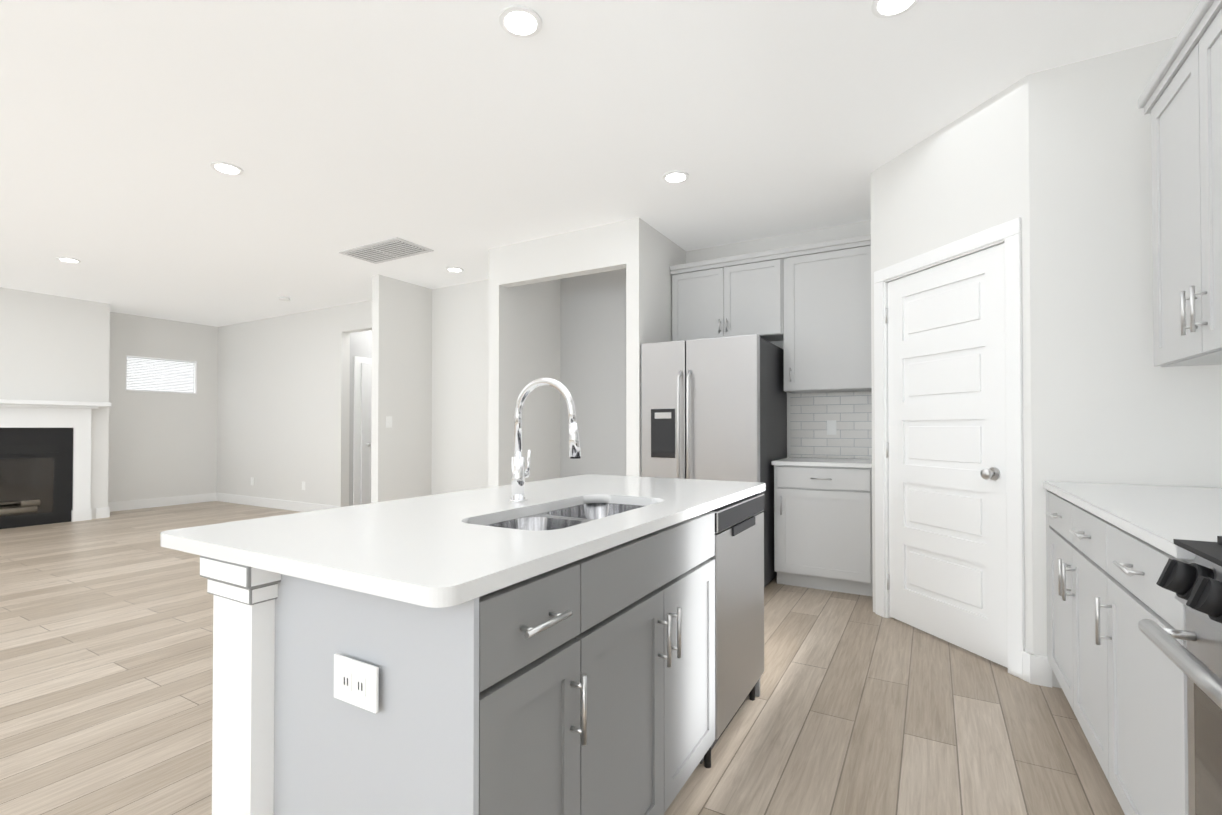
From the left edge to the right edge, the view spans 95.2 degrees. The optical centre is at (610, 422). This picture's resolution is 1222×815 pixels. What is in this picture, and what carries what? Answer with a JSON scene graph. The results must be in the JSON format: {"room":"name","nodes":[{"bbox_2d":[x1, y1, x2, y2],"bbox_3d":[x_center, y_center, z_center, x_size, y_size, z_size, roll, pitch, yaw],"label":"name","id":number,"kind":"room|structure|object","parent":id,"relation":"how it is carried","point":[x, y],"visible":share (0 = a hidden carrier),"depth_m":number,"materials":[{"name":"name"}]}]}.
{"room":"kitchen","nodes":[
{"label":"kitchen","id":0,"kind":"room"},
{"bbox_2d":[0,287,109,518],"bbox_3d":[-7.249,-0.160,6.559,0.610,2.770,1.900,0,-1,30],"label":"wall","id":1,"kind":"structure","parent":0,"point":[54,348],"depth_m":6.84,"materials":[{"name":"white paint"}]},
{"bbox_2d":[96,506,110,517],"bbox_3d":[-6.752,1.169,7.362,0.594,0.130,0.014,0,-1,30],"label":"baseboard","id":2,"kind":"structure","parent":1,"relation":"attached to","point":[100,512],"depth_m":7.17,"materials":[{"name":"white wood"}]},
{"bbox_2d":[108,312,217,501],"bbox_3d":[-8.438,-0.175,5.224,0.120,2.770,8.740,0,-1,30],"label":"wall","id":3,"kind":"structure","parent":0,"point":[161,445],"depth_m":8.23,"materials":[{"name":"white paint"}]},
{"bbox_2d":[126,355,196,393],"bbox_3d":[-6.669,-0.691,8.273,0.112,0.510,0.880,0,-1,30],"label":"window","id":4,"kind":"structure","parent":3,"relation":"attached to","point":[153,374],"depth_m":8.27,"materials":[{"name":"white plastic"}]},
{"bbox_2d":[108,493,215,511],"bbox_3d":[-6.651,1.178,8.179,0.014,0.130,1.530,0,-1,30],"label":"baseboard","id":5,"kind":"structure","parent":3,"relation":"attached to","point":[198,498],"depth_m":8.21,"materials":[{"name":"white wood"}]},
{"bbox_2d":[217,279,488,506],"bbox_3d":[-3.515,-0.151,7.364,6.520,2.770,0.120,0,-1,30],"label":"wall","id":6,"kind":"structure","parent":0,"point":[283,407],"depth_m":7.54,"materials":[{"name":"white paint"}]},
{"bbox_2d":[216,493,340,511],"bbox_3d":[-4.905,1.177,8.072,3.150,0.130,0.014,0,-1,30],"label":"baseboard","id":7,"kind":"structure","parent":6,"relation":"attached to","point":[222,497],"depth_m":8.06,"materials":[{"name":"white wood"}]},
{"bbox_2d":[488,247,559,486],"bbox_3d":[-0.814,-0.173,5.400,0.120,2.770,0.950,0,-1,30],"label":"wall","id":8,"kind":"structure","parent":6,"relation":"attached to","point":[524,335],"depth_m":5.27,"materials":[{"name":"white paint"}]},
{"bbox_2d":[349,330,371,505],"bbox_3d":[-3.296,-0.146,7.844,0.120,2.770,0.930,0,-1,30],"label":"wall","id":9,"kind":"structure","parent":0,"point":[360,344],"depth_m":7.44,"materials":[{"name":"grey paint"}]},
{"bbox_2d":[353,356,371,504],"bbox_3d":[-3.183,0.179,7.804,0.108,2.120,0.860,0,-1,30],"label":"hall door","id":10,"kind":"structure","parent":9,"relation":"in","point":[362,435],"depth_m":7.54,"materials":[{"name":"white wood"}]},
{"bbox_2d":[371,274,431,502],"bbox_3d":[-2.277,-0.164,6.236,0.110,2.770,0.840,0,-1,30],"label":"wall","id":11,"kind":"structure","parent":0,"point":[401,458],"depth_m":6.10,"materials":[{"name":"white paint"}]},
{"bbox_2d":[386,416,391,427],"bbox_3d":[-2.370,-0.002,5.953,0.010,0.120,0.080,0,-1,30],"label":"light switch","id":12,"kind":"object","parent":11,"relation":"attached to","point":[388,421],"visible":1,"depth_m":5.95,"materials":[{"name":"white plastic"}]},
{"bbox_2d":[0,501,1124,814],"bbox_3d":[-3.463,1.222,3.649,12.200,0.060,11.000,0,-1,30],"label":"floor","id":13,"kind":"structure","parent":0,"point":[858,705],"depth_m":2.29,"materials":[{"name":"brown wood"}]},
{"bbox_2d":[0,399,111,528],"bbox_3d":[-7.069,0.484,6.448,0.600,1.480,1.820,0,-1,30],"label":"fireplace","id":14,"kind":"object","parent":13,"relation":"on","point":[45,461],"visible":1,"depth_m":6.67,"materials":[{"name":"white wood"}]},
{"bbox_2d":[188,486,764,814],"bbox_3d":[-0.071,0.730,1.820,0.761,0.884,1.916,0,-1,30],"label":"kitchen island","id":15,"kind":"object","parent":13,"relation":"on","point":[588,644],"depth_m":1.12,"materials":[{"name":"grey wood"}]},
{"bbox_2d":[334,654,378,713],"bbox_3d":[-0.459,0.467,0.999,0.120,0.080,0.008,0,-1,30],"label":"outlet","id":16,"kind":"object","parent":15,"relation":"attached to","point":[356,676],"depth_m":1.00,"materials":[{"name":"white plastic"}]},
{"bbox_2d":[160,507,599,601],"bbox_3d":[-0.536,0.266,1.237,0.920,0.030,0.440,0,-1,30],"label":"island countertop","id":17,"kind":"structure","parent":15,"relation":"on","point":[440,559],"depth_m":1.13,"materials":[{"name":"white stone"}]},
{"bbox_2d":[344,486,711,545],"bbox_3d":[-0.251,0.272,1.731,0.920,0.030,0.700,0,-1,30],"label":"island countertop","id":18,"kind":"structure","parent":15,"relation":"on","point":[468,505],"depth_m":1.65,"materials":[{"name":"white stone"}]},
{"bbox_2d":[504,378,580,501],"bbox_3d":[-0.200,0.058,1.770,0.268,0.398,0.091,0,-1,30],"label":"faucet","id":19,"kind":"object","parent":18,"relation":"on","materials":[{"name":"silver metal"}]},
{"bbox_2d":[480,498,647,529],"bbox_3d":[-0.104,0.380,1.645,0.310,0.212,0.700,0,-1,30],"label":"sink","id":20,"kind":"object","parent":18,"relation":"in","point":[568,513],"depth_m":1.80,"materials":[{"name":"silver metal"}]},
{"bbox_2d":[528,474,764,505],"bbox_3d":[0.103,0.279,2.346,0.920,0.030,0.720,0,-1,30],"label":"island countertop","id":21,"kind":"structure","parent":15,"relation":"on","point":[639,489],"depth_m":2.24,"materials":[{"name":"white stone"}]},
{"bbox_2d":[700,493,764,767],"bbox_3d":[0.244,0.741,2.265,0.612,0.872,0.602,0,-1,30],"label":"dishwasher","id":22,"kind":"object","parent":15,"relation":"in","point":[738,558],"depth_m":2.05,"materials":[{"name":"silver metal"}]},
{"bbox_2d":[641,334,786,586],"bbox_3d":[0.827,0.300,4.403,0.895,1.800,0.971,0,-1,30],"label":"refrigerator","id":23,"kind":"object","parent":13,"relation":"on","point":[715,408],"visible":0.54,"depth_m":4.03,"materials":[{"name":"silver metal"}]},
{"bbox_2d":[771,457,872,596],"bbox_3d":[1.615,0.741,4.153,0.680,0.914,0.660,0,-1,30],"label":"base cabinet","id":24,"kind":"object","parent":13,"relation":"on","point":[822,523],"visible":0.92,"depth_m":3.90,"materials":[{"name":"grey wood"}]},
{"bbox_2d":[1043,485,1221,753],"bbox_3d":[1.949,0.730,1.887,0.605,0.884,1.059,0,-1,30],"label":"base cabinet","id":25,"kind":"object","parent":13,"relation":"on","point":[1070,509],"depth_m":1.98,"materials":[{"name":"grey wood"}]},
{"bbox_2d":[1095,509,1221,814],"bbox_3d":[1.585,0.723,1.255,0.605,0.884,0.635,0,-1,30],"label":"base cabinet","id":26,"kind":"object","parent":13,"relation":"on","point":[1111,550],"depth_m":1.40,"materials":[{"name":"grey wood"}]},
{"bbox_2d":[1138,536,1221,814],"bbox_3d":[1.203,0.663,0.667,0.681,0.990,0.757,0,-1,30],"label":"range","id":27,"kind":"object","parent":13,"relation":"on","point":[1195,585],"visible":1,"depth_m":1.04,"materials":[{"name":"silver metal"}]},
{"bbox_2d":[499,220,625,287],"bbox_3d":[-0.413,-1.396,4.698,1.290,0.340,0.110,0,-1,30],"label":"wall","id":28,"kind":"structure","parent":0,"point":[593,250],"depth_m":4.62,"materials":[{"name":"white paint"}]},
{"bbox_2d":[0,0,1199,326],"bbox_3d":[-3.463,-1.608,3.681,12.200,0.060,11.000,0,-1,30],"label":"ceiling","id":29,"kind":"structure","parent":0,"point":[466,136],"depth_m":2.95,"materials":[{"name":"white paint"}]},
{"bbox_2d":[57,257,80,262],"bbox_3d":[-5.202,-1.554,5.350,0.170,0.010,0.170,0,-1,30],"label":"recessed light","id":30,"kind":"object","parent":29,"relation":"in","point":[66,259],"visible":0.96,"depth_m":5.34,"materials":[{"name":"white plastic"}]},
{"bbox_2d":[210,161,242,174],"bbox_3d":[-2.387,-1.575,3.465,0.170,0.010,0.170,0,-1,30],"label":"recessed light","id":31,"kind":"object","parent":29,"relation":"in","point":[226,168],"visible":0.94,"depth_m":3.45,"materials":[{"name":"white plastic"}]},
{"bbox_2d":[279,297,290,301],"bbox_3d":[-4.036,-1.524,6.894,0.130,0.034,0.130,0,-1,30],"label":"smoke detector","id":32,"kind":"object","parent":29,"relation":"attached to","point":[287,299],"visible":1,"depth_m":6.85,"materials":[{"name":"white plastic"}]},
{"bbox_2d":[338,237,433,263],"bbox_3d":[-2.054,-1.552,5.085,0.800,0.018,0.400,0,-1,30],"label":"ceiling vent","id":33,"kind":"object","parent":29,"relation":"in","point":[396,248],"visible":0.96,"depth_m":5.05,"materials":[{"name":"white metal"}]},
{"bbox_2d":[446,267,462,271],"bbox_3d":[-1.590,-1.550,5.672,0.170,0.010,0.170,0,-1,30],"label":"recessed light","id":34,"kind":"object","parent":29,"relation":"in","point":[454,269],"visible":0.98,"depth_m":5.64,"materials":[{"name":"white plastic"}]},
{"bbox_2d":[499,5,541,37],"bbox_3d":[-0.359,-1.589,2.218,0.170,0.010,0.170,0,-1,30],"label":"recessed light","id":35,"kind":"object","parent":29,"relation":"in","point":[518,21],"visible":1,"depth_m":2.21,"materials":[{"name":"white plastic"}]},
{"bbox_2d":[662,170,688,183],"bbox_3d":[0.415,-1.574,3.583,0.170,0.010,0.170,0,-1,30],"label":"recessed light","id":36,"kind":"object","parent":29,"relation":"in","point":[675,176],"visible":1,"depth_m":3.57,"materials":[{"name":"white plastic"}]},
{"bbox_2d":[871,0,918,18],"bbox_3d":[1.077,-1.590,2.107,0.170,0.010,0.170,0,-1,30],"label":"recessed light","id":37,"kind":"object","parent":29,"relation":"in","point":[883,9],"visible":1,"depth_m":2.13,"materials":[{"name":"white plastic"}]},
{"bbox_2d":[626,217,685,476],"bbox_3d":[0.403,-0.181,4.700,0.110,2.770,0.950,0,-1,30],"label":"wall","id":38,"kind":"structure","parent":0,"point":[653,255],"depth_m":4.32,"materials":[{"name":"white paint"}]},
{"bbox_2d":[560,220,870,477],"bbox_3d":[0.757,-0.176,5.113,3.130,2.770,0.120,0,-1,30],"label":"wall","id":39,"kind":"structure","parent":0,"point":[593,343],"depth_m":5.53,"materials":[{"name":"grey paint"}]},
{"bbox_2d":[670,254,781,341],"bbox_3d":[1.008,-0.989,4.702,0.935,0.615,0.353,0,-1,30],"label":"upper cabinet","id":40,"kind":"object","parent":39,"relation":"attached to","point":[739,296],"depth_m":4.53,"materials":[{"name":"grey wood"}]},
{"bbox_2d":[770,238,871,392],"bbox_3d":[1.674,-0.770,4.317,0.725,1.060,0.353,0,-1,30],"label":"upper cabinet","id":41,"kind":"object","parent":39,"relation":"attached to","point":[809,305],"depth_m":4.16,"materials":[{"name":"grey wood"}]},
{"bbox_2d":[790,391,871,458],"bbox_3d":[1.780,0.024,4.445,0.678,0.522,0.010,0,-1,30],"label":"tile backsplash","id":42,"kind":"structure","parent":39,"relation":"attached to","point":[850,413],"depth_m":4.45,"materials":[{"name":"grey tile"}]},
{"bbox_2d":[827,420,835,434],"bbox_3d":[1.759,0.043,4.447,0.070,0.115,0.005,0,-1,30],"label":"outlet","id":43,"kind":"object","parent":42,"relation":"attached to","point":[831,427],"visible":1,"depth_m":4.45,"materials":[{"name":"white plastic"}]},
{"bbox_2d":[870,75,1032,653],"bbox_3d":[1.830,-0.200,3.041,0.110,2.770,1.018,0,-1,-15],"label":"wall","id":44,"kind":"structure","parent":0,"point":[964,176],"depth_m":2.86,"materials":[{"name":"white paint"}]},
{"bbox_2d":[885,243,1007,667],"bbox_3d":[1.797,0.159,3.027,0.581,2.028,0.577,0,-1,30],"label":"pantry door","id":45,"kind":"structure","parent":44,"relation":"in","point":[946,455],"depth_m":2.97,"materials":[{"name":"white wood"}]},
{"bbox_2d":[874,218,1024,678],"bbox_3d":[1.823,0.122,3.033,0.126,2.127,0.940,0,-1,-15],"label":"door frame","id":46,"kind":"structure","parent":44,"relation":"attached to","point":[1008,234],"depth_m":2.63,"materials":[{"name":"white wood"}]},
{"bbox_2d":[1023,651,1032,682],"bbox_3d":[1.898,1.115,2.534,0.014,0.130,0.045,0,-1,-15],"label":"baseboard","id":47,"kind":"structure","parent":44,"relation":"attached to","point":[1026,666],"depth_m":2.54,"materials":[{"name":"white wood"}]},
{"bbox_2d":[1028,37,1221,687],"bbox_3d":[2.225,-0.207,2.422,0.660,2.770,0.120,0,-1,30],"label":"wall","id":48,"kind":"structure","parent":0,"point":[1111,403],"depth_m":2.42,"materials":[{"name":"white paint"}]},
{"bbox_3d":[0.768,-0.244,-0.892,0.120,2.770,7.320,0,-1,30],"label":"wall","id":49,"kind":"structure","parent":0,"visible":0},
{"bbox_2d":[1142,0,1221,366],"bbox_3d":[1.892,-0.688,1.545,0.353,0.968,0.903,0,-1,30],"label":"upper cabinet","id":50,"kind":"object","parent":49,"relation":"attached to","point":[1180,99],"depth_m":1.74,"materials":[{"name":"grey wood"}]}
]}

